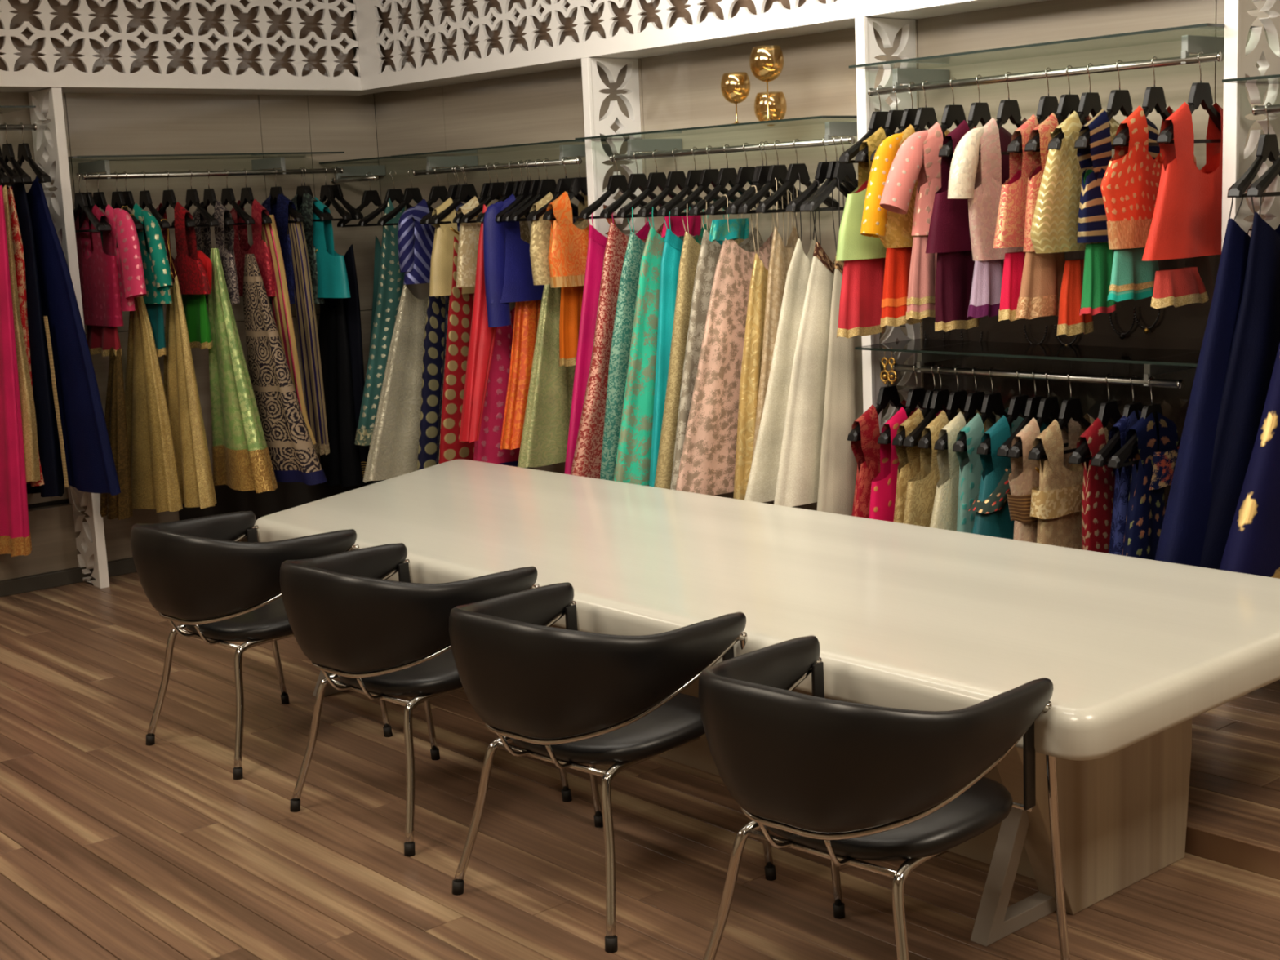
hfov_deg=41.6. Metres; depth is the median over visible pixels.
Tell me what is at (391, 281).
skirt
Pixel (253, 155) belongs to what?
glass shelf
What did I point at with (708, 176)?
clothes hanger
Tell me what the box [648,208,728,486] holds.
skirt
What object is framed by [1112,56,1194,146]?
clothes hanger
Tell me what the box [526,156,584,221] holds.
clothes hanger
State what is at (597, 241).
skirt
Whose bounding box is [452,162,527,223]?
clothes hanger
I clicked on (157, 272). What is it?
blouse
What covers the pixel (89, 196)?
clothes hanger
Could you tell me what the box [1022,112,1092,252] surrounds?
blouse
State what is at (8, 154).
clothes hanger
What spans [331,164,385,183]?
rail
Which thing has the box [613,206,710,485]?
skirt
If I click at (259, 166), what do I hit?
rail
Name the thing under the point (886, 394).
clothes hanger
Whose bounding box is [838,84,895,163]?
clothes hanger
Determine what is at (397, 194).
clothes hanger
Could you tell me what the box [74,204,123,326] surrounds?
blouse
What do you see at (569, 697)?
armchair
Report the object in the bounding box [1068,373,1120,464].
clothes hanger
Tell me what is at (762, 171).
clothes hanger
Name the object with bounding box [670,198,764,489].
skirt
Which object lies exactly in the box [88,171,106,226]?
clothes hanger
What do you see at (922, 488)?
blouse
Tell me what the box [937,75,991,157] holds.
clothes hanger
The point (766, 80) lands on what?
glass goblet
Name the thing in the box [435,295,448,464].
skirt
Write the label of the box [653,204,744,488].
skirt
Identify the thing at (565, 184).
clothes hanger
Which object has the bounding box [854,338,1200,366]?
glass shelf
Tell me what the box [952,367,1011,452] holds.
clothes hanger
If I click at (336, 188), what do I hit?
clothes hanger
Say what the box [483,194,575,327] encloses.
blouse
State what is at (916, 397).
clothes hanger
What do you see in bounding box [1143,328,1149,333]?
pendant
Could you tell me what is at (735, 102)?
glass goblet
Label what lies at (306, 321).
skirt
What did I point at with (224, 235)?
blouse
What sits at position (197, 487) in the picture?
skirt
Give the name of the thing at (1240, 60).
divider panel
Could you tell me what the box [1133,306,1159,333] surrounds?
necklace
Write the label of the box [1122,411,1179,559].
dress
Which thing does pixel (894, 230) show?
blouse
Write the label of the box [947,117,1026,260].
blouse
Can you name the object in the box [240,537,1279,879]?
trim
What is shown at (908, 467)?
blouse
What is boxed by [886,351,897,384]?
earring
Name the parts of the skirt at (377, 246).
skirt panel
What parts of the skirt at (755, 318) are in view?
skirt panel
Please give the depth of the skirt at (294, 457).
8.57 m
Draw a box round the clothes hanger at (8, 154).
[0,122,31,186]
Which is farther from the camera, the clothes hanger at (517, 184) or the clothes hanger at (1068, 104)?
the clothes hanger at (517, 184)
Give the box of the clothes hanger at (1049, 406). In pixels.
[1007,369,1068,457]
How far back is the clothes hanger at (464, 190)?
8.50 m
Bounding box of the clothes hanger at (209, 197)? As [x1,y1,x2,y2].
[200,168,235,226]
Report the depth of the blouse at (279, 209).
8.89 m
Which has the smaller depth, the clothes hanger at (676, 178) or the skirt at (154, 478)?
the clothes hanger at (676, 178)
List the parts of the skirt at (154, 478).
skirt panel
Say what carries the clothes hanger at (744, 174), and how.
hanging from the rail at (832, 128)
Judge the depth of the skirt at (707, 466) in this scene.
6.99 m
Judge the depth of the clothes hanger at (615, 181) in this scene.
7.62 m
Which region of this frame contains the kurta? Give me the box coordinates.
[868,407,942,521]
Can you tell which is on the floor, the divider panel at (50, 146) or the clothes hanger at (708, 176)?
the divider panel at (50, 146)
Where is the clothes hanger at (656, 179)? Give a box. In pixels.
[616,150,693,217]
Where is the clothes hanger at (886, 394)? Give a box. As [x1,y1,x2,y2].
[847,365,906,441]
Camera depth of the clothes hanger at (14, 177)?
7.83 m
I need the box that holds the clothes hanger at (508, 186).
[475,160,524,222]
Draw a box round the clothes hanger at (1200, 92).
[1156,51,1221,143]
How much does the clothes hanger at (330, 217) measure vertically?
0.289 m
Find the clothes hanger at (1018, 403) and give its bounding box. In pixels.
[976,368,1037,454]
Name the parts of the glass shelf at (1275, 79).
pane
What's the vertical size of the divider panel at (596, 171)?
2.560 m
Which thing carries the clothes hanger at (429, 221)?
hanging from the rail at (571, 150)
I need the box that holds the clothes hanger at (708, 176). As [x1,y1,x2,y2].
[669,145,751,216]
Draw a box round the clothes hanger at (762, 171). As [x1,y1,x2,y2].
[725,141,799,214]
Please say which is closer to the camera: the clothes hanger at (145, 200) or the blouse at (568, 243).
the blouse at (568, 243)
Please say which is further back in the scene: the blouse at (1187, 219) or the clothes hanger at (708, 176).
the clothes hanger at (708, 176)
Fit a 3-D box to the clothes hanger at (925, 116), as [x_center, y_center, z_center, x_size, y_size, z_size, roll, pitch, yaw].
[1.068,-1.343,6.284,0.450,0.289,0.047,-11,13,-42]
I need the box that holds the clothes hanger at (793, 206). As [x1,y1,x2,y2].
[785,137,848,212]
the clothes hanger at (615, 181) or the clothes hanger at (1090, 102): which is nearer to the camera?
the clothes hanger at (1090, 102)
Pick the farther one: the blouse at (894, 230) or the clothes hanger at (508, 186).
the clothes hanger at (508, 186)
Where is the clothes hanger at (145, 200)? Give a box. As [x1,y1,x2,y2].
[138,170,170,228]
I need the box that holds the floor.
[0,572,1279,959]
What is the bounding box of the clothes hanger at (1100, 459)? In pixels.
[1090,374,1142,466]
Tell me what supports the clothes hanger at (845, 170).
hanging from the rail at (832, 128)
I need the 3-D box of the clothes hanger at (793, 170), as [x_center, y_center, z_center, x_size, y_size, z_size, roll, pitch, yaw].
[0.638,-1.232,6.812,0.450,0.289,0.047,-10,12,-39]
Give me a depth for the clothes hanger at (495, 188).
8.30 m
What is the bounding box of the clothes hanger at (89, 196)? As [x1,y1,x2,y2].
[78,172,111,231]
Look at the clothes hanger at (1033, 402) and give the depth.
6.05 m
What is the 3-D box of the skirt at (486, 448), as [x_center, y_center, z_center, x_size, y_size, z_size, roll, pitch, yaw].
[-0.653,-0.492,8.502,0.525,0.881,0.133,-10,12,-40]
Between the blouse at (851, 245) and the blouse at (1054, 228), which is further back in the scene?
the blouse at (851, 245)
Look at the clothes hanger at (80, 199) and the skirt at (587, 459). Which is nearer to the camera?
the skirt at (587, 459)
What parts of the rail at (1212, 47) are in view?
rod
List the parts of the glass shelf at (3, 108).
pane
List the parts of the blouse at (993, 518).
flowered trim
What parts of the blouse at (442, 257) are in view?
neck trim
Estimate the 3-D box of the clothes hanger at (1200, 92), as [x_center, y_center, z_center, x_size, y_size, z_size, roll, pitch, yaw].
[1.810,-1.235,5.437,0.450,0.289,0.047,-10,12,-40]
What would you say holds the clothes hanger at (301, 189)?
hanging from the rail at (259, 166)
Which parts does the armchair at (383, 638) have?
leg, arm rail, seat, backrest, leg, leg, leg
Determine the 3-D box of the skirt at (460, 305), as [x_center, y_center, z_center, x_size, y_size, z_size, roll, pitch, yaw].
[-0.847,-0.655,8.662,0.554,1.202,0.123,-11,13,-42]
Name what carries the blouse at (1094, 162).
hanging from the clothes hanger at (1119, 99)
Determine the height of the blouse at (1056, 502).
0.724 m
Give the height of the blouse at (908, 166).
0.404 m
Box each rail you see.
[0,124,36,130]
[78,156,343,179]
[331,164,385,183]
[413,144,613,176]
[609,121,857,161]
[867,35,1224,96]
[893,352,1196,388]
[1252,104,1279,115]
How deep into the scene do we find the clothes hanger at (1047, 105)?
5.84 m
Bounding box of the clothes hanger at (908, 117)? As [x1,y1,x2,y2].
[870,81,927,160]
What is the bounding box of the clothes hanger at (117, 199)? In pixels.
[111,171,143,230]
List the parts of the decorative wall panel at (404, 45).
panel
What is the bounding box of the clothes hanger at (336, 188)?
[324,166,363,220]
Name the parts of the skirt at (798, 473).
skirt panel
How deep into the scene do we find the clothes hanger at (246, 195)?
8.77 m
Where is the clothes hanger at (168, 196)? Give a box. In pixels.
[158,170,195,228]
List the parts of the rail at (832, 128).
rod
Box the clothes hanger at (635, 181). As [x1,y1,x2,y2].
[599,151,669,218]
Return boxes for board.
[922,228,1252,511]
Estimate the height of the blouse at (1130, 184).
0.458 m
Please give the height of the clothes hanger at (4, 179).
0.289 m
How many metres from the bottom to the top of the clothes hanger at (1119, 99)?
0.289 m
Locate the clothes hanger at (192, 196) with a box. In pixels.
[171,169,218,226]
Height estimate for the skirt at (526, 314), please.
0.989 m
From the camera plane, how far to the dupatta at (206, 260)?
8.42 m
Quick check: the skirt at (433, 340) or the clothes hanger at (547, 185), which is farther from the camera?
the skirt at (433, 340)
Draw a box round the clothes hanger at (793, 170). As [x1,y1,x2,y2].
[755,138,838,213]
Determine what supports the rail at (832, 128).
attached to the wall at (809, 75)
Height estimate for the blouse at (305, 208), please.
0.600 m
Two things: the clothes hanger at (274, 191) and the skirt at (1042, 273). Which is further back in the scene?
the clothes hanger at (274, 191)
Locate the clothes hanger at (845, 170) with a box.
[804,135,857,211]
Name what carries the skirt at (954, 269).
hanging from the blouse at (948, 229)
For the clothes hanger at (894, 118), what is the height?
0.289 m
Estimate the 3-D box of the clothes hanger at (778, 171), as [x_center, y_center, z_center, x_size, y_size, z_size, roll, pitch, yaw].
[0.566,-1.243,6.893,0.450,0.289,0.047,-11,12,-41]
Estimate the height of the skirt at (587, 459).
1.205 m
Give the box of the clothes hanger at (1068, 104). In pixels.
[1024,65,1088,151]
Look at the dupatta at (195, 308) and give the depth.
8.52 m
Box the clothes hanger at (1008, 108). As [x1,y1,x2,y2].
[978,71,1023,155]
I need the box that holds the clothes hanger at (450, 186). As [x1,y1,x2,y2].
[419,165,466,224]
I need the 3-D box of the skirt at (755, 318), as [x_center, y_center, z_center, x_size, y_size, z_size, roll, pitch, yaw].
[0.542,-0.579,7.042,0.464,1.290,0.132,-10,12,-40]
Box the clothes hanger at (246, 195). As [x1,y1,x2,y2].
[236,168,271,223]
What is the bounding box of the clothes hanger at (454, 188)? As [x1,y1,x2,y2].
[422,164,469,224]
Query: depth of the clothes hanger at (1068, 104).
5.78 m
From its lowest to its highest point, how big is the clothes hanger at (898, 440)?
0.289 m
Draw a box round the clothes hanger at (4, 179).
[0,169,10,184]
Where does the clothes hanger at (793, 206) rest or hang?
hanging from the rail at (832, 128)
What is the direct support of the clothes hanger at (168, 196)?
hanging from the rail at (259, 166)
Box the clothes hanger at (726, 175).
[688,144,761,215]
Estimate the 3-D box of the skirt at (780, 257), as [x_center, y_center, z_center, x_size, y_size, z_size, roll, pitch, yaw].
[0.597,-0.599,7.000,0.448,1.300,0.131,-11,12,-41]
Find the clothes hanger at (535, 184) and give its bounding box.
[501,159,577,222]
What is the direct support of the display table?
on the floor
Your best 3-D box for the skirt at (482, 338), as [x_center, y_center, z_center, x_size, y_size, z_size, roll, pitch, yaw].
[-0.747,-0.767,8.211,0.385,1.137,0.110,-11,13,-42]
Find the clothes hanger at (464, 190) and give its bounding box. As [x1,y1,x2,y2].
[431,164,478,224]
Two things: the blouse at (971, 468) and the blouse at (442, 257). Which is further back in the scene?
the blouse at (442, 257)
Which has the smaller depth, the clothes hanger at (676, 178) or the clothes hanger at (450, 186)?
the clothes hanger at (676, 178)
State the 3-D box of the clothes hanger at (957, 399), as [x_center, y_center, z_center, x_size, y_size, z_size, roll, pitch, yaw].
[1.201,-0.289,6.355,0.450,0.289,0.047,-11,12,-41]
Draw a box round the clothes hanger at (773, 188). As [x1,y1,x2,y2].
[726,141,789,213]
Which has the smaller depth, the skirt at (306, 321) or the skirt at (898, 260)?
the skirt at (898, 260)
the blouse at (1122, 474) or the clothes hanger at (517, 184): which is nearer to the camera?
the blouse at (1122, 474)
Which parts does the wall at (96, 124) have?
wall panel, wall panel, plinth panel, wall panel, wall panel, wall panel, wall panel, wall panel, wall panel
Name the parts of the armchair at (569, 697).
leg, leg, backrest, seat, arm rail, leg, leg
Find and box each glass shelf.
[0,105,35,113]
[67,151,344,161]
[319,155,426,164]
[391,139,627,157]
[574,115,857,140]
[848,22,1266,69]
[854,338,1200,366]
[1222,74,1279,84]
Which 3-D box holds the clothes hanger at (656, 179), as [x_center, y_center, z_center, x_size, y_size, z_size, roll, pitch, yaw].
[0.076,-1.314,7.452,0.450,0.289,0.047,-10,12,-38]
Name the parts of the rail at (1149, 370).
rod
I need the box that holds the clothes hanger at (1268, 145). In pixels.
[1226,102,1279,197]
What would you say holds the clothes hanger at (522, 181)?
hanging from the rail at (571, 150)
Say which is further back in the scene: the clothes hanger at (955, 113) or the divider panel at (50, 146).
the divider panel at (50, 146)
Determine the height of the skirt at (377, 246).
1.150 m
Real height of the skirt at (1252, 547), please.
1.435 m
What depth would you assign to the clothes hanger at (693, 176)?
7.22 m
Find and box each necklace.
[924,330,945,340]
[1023,324,1047,344]
[1053,324,1078,345]
[1109,313,1135,339]
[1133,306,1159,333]
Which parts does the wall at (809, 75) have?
wall panel, wall panel, wall panel, wall panel, wall panel, wall panel, wall panel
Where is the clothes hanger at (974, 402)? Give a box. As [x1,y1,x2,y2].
[933,366,995,450]
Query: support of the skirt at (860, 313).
hanging from the blouse at (851, 245)
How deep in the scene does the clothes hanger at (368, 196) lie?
9.19 m
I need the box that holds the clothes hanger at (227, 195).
[212,168,254,225]
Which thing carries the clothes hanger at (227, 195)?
hanging from the rail at (259, 166)
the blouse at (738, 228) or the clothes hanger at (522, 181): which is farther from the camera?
the clothes hanger at (522, 181)
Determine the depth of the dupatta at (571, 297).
7.95 m
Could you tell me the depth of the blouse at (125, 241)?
8.11 m
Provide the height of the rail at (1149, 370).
0.093 m
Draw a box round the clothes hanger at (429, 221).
[427,164,470,224]
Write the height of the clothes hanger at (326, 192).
0.289 m
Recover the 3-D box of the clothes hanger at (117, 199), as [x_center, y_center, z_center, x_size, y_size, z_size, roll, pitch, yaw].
[-2.588,-1.383,8.349,0.047,0.289,0.450,-10,12,-40]
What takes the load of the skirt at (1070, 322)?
hanging from the blouse at (1054, 228)
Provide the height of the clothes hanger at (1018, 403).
0.289 m
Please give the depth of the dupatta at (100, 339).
8.26 m
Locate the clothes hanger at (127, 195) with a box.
[122,171,145,229]
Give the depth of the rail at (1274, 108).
5.27 m
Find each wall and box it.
[0,0,386,580]
[373,0,1279,679]
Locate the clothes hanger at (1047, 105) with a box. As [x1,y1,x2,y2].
[1006,67,1063,152]
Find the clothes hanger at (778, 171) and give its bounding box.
[737,140,818,213]
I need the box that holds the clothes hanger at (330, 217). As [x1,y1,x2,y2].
[297,167,333,221]
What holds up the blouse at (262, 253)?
hanging from the clothes hanger at (246, 195)
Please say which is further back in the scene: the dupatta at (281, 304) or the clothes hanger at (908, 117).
the dupatta at (281, 304)
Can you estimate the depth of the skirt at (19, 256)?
7.90 m
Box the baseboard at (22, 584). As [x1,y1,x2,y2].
[0,556,137,597]
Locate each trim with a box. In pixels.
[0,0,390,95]
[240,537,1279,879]
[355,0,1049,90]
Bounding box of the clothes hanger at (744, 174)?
[705,142,786,214]
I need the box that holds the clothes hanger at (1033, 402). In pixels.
[996,369,1053,457]
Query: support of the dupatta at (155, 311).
hanging from the blouse at (157, 272)
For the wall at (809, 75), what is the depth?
7.29 m
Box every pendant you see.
[1119,333,1124,339]
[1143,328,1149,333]
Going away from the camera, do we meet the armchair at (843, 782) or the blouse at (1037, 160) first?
the armchair at (843, 782)
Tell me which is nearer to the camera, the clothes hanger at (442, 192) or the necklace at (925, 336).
the necklace at (925, 336)
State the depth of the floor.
4.80 m
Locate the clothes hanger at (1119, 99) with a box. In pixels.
[1074,59,1133,148]
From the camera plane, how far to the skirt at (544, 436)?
8.19 m
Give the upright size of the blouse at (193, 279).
0.460 m
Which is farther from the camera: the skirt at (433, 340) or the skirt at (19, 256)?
the skirt at (433, 340)
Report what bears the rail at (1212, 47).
attached to the wall at (809, 75)
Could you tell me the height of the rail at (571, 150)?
0.093 m
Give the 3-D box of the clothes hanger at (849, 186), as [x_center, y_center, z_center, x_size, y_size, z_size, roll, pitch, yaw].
[0.778,-1.212,6.651,0.047,0.289,0.450,6,13,43]
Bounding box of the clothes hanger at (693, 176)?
[657,146,730,216]
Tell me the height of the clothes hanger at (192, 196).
0.289 m
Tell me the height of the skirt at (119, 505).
0.855 m
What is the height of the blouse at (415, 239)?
0.430 m
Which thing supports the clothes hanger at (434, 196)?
hanging from the rail at (571, 150)
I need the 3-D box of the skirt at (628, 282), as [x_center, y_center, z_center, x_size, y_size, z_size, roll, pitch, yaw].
[0.063,-0.622,7.523,0.661,1.222,0.127,-10,12,-38]
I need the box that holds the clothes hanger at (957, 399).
[917,364,976,448]
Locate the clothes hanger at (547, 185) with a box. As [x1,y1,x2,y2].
[509,158,577,221]
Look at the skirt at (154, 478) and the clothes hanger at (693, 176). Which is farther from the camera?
the skirt at (154, 478)
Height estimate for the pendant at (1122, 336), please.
0.024 m
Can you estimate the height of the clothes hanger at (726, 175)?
0.289 m
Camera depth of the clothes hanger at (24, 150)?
7.98 m
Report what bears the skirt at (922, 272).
hanging from the blouse at (908, 166)
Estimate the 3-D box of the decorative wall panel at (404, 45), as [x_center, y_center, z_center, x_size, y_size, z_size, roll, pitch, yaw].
[1.452,-2.048,5.929,0.300,0.656,8.860,-10,12,-40]
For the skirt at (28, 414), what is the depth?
7.92 m
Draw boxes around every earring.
[880,346,889,384]
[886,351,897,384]
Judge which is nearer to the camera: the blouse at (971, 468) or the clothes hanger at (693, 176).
the blouse at (971, 468)
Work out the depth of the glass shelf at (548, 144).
8.35 m
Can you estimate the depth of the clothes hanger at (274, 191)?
8.88 m
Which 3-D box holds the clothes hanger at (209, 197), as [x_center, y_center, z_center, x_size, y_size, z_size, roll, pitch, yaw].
[-2.215,-1.452,8.668,0.047,0.289,0.450,-10,12,-38]
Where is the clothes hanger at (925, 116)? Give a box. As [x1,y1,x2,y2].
[913,80,945,138]
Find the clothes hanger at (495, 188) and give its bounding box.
[460,162,530,222]
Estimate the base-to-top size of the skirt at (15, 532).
1.746 m
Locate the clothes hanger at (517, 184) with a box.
[511,160,526,218]
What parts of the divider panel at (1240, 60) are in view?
fretwork panel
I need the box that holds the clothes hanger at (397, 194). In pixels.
[357,170,412,226]
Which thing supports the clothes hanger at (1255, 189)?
hanging from the rail at (1274, 108)
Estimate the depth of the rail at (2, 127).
7.98 m
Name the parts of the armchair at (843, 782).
leg, leg, backrest, seat, arm rail, leg, leg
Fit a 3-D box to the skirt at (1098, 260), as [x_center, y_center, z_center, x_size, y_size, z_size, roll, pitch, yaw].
[1.542,-0.678,5.683,0.154,0.237,0.089,-10,12,-38]
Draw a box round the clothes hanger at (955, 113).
[923,77,966,159]
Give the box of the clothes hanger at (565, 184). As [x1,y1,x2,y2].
[528,156,584,221]
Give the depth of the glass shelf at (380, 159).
9.24 m
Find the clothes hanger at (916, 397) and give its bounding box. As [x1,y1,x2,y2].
[877,363,935,444]
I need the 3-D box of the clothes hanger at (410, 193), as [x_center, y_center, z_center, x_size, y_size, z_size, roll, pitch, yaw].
[-1.204,-1.499,8.913,0.450,0.289,0.047,-11,13,-42]
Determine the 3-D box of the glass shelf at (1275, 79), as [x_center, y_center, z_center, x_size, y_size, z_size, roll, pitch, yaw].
[2.521,-1.197,4.772,0.408,0.009,1.667,-10,12,-40]
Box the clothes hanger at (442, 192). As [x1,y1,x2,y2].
[426,166,456,209]
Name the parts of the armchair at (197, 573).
leg, seat, backrest, arm rail, leg, leg, leg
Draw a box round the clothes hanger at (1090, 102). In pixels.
[1047,62,1114,150]
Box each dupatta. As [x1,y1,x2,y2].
[87,324,122,356]
[145,303,167,356]
[181,293,213,349]
[196,250,212,294]
[261,214,315,444]
[559,285,583,366]
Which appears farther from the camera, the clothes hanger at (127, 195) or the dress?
the clothes hanger at (127, 195)
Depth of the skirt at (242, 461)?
8.48 m
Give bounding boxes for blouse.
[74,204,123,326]
[79,204,146,311]
[100,203,173,303]
[155,201,210,294]
[191,200,239,304]
[229,199,275,296]
[261,193,295,303]
[290,191,324,304]
[312,196,351,297]
[397,198,464,284]
[429,197,493,296]
[455,195,530,287]
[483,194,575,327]
[529,191,589,284]
[546,191,615,287]
[661,215,701,237]
[708,217,749,241]
[835,126,886,260]
[850,399,921,518]
[860,124,950,248]
[880,122,976,235]
[893,408,964,523]
[902,408,986,527]
[925,120,1012,253]
[929,410,1000,531]
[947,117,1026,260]
[955,407,1023,533]
[968,414,1047,539]
[992,114,1064,248]
[1006,417,1080,542]
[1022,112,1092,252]
[1030,111,1119,253]
[1030,413,1108,549]
[1076,108,1159,243]
[1076,413,1122,553]
[1100,105,1196,248]
[1108,409,1141,555]
[1142,102,1222,260]
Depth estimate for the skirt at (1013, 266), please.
5.79 m
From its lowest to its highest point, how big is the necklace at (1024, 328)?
0.096 m
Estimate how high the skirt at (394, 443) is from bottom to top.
1.017 m
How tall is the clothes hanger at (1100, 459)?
0.289 m
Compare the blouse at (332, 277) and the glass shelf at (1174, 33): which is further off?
the blouse at (332, 277)
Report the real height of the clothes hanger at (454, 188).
0.289 m
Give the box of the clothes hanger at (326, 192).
[319,166,351,220]
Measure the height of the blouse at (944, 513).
0.724 m
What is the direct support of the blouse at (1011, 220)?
hanging from the clothes hanger at (1047, 105)
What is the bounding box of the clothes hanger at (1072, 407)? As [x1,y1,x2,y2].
[1027,371,1109,460]
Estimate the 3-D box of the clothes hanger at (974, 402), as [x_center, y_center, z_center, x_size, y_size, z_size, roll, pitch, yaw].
[1.257,-0.281,6.292,0.450,0.289,0.047,-10,12,-39]
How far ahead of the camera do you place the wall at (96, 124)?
9.00 m
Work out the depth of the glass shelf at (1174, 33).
5.89 m
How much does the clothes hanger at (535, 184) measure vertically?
0.289 m
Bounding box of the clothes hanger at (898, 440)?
[892,364,953,446]
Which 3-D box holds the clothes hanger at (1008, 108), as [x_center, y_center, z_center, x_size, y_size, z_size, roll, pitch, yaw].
[1.315,-1.307,6.002,0.450,0.289,0.047,-10,12,-40]
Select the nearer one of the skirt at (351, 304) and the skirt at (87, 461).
the skirt at (87, 461)
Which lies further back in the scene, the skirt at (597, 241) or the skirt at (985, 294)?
the skirt at (597, 241)
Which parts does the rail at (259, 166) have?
rod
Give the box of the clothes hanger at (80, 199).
[73,172,106,232]
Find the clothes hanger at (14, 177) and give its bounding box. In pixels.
[0,146,22,185]
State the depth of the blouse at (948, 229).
6.01 m
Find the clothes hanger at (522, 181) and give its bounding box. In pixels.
[515,160,529,199]
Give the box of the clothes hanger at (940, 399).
[902,364,968,447]
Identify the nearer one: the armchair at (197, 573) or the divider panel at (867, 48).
the armchair at (197, 573)
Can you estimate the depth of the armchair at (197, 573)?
5.52 m
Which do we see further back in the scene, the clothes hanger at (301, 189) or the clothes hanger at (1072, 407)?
the clothes hanger at (301, 189)
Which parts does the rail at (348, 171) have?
rod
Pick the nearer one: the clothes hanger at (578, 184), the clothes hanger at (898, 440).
the clothes hanger at (898, 440)
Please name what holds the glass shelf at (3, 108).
attached to the wall at (96, 124)
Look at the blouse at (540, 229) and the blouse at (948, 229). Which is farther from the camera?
the blouse at (540, 229)
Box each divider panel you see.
[27,87,109,588]
[581,57,648,486]
[854,17,921,433]
[1221,0,1279,251]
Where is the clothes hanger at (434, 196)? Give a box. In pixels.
[412,168,456,221]
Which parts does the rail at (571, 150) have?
rod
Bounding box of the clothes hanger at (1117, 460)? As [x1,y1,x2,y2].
[1106,376,1181,468]
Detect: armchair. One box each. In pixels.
[130,511,392,779]
[280,542,572,856]
[448,582,776,952]
[697,635,1070,959]
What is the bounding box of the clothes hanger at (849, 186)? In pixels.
[800,135,855,212]
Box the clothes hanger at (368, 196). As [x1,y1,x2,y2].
[337,172,384,226]
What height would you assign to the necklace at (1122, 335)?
0.096 m
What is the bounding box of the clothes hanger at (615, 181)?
[578,152,657,219]
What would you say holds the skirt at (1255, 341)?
hanging from the clothes hanger at (1255, 189)
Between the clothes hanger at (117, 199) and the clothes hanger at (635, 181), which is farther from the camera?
the clothes hanger at (117, 199)
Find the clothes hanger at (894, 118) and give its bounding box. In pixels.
[854,84,904,162]
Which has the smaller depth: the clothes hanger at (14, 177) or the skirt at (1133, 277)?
the skirt at (1133, 277)
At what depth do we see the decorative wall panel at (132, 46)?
8.49 m
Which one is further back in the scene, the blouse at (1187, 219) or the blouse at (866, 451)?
the blouse at (866, 451)
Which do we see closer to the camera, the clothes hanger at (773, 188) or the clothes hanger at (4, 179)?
the clothes hanger at (773, 188)
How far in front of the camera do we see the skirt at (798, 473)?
6.69 m
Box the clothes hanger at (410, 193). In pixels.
[377,168,434,226]
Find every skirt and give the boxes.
[0,185,31,556]
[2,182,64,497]
[2,185,40,482]
[7,186,44,486]
[11,176,120,495]
[100,347,133,519]
[121,205,182,512]
[160,218,217,508]
[207,248,277,493]
[242,253,327,484]
[287,213,329,455]
[318,297,367,487]
[320,244,368,477]
[354,198,406,445]
[362,284,444,482]
[368,235,381,445]
[417,291,444,470]
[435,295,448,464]
[438,235,474,464]
[458,204,497,442]
[473,306,528,467]
[499,299,541,449]
[517,284,575,467]
[564,212,650,474]
[570,213,664,479]
[600,207,692,480]
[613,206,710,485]
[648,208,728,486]
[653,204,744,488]
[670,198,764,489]
[675,194,777,495]
[733,185,788,500]
[744,173,816,502]
[751,177,804,466]
[773,180,849,506]
[817,177,886,515]
[836,257,885,337]
[880,246,923,327]
[906,235,937,319]
[934,250,979,332]
[966,259,1003,318]
[998,251,1026,321]
[1015,251,1065,319]
[1056,258,1093,336]
[1079,242,1115,315]
[1106,247,1159,302]
[1150,266,1208,308]
[1155,193,1279,566]
[1199,194,1279,569]
[1218,342,1279,578]
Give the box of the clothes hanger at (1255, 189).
[1245,150,1279,197]
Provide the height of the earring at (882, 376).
0.145 m
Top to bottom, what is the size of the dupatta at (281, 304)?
1.186 m
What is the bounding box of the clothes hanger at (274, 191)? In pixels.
[269,168,305,223]
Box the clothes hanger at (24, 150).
[8,122,51,186]
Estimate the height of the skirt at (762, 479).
1.316 m
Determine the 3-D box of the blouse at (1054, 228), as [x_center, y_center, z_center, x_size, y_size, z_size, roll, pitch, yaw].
[1.499,-1.021,5.746,0.527,0.467,0.098,-11,12,-41]
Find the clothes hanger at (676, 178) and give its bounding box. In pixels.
[637,148,711,217]
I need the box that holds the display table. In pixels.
[253,459,1279,946]
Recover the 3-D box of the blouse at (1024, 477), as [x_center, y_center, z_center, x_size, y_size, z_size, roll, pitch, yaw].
[1.495,0.119,6.118,0.499,0.724,0.108,-11,12,-41]
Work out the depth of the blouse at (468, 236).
8.31 m
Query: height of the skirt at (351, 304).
1.287 m
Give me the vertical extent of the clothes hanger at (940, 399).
0.289 m
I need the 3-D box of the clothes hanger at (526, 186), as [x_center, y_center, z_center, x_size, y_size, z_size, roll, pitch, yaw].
[-0.527,-1.401,8.141,0.450,0.289,0.047,-10,12,-40]
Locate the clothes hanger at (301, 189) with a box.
[296,167,327,222]
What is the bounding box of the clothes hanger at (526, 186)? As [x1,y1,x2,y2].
[494,160,542,222]
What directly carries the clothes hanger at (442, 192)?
hanging from the rail at (571, 150)
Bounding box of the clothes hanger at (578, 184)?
[542,155,587,220]

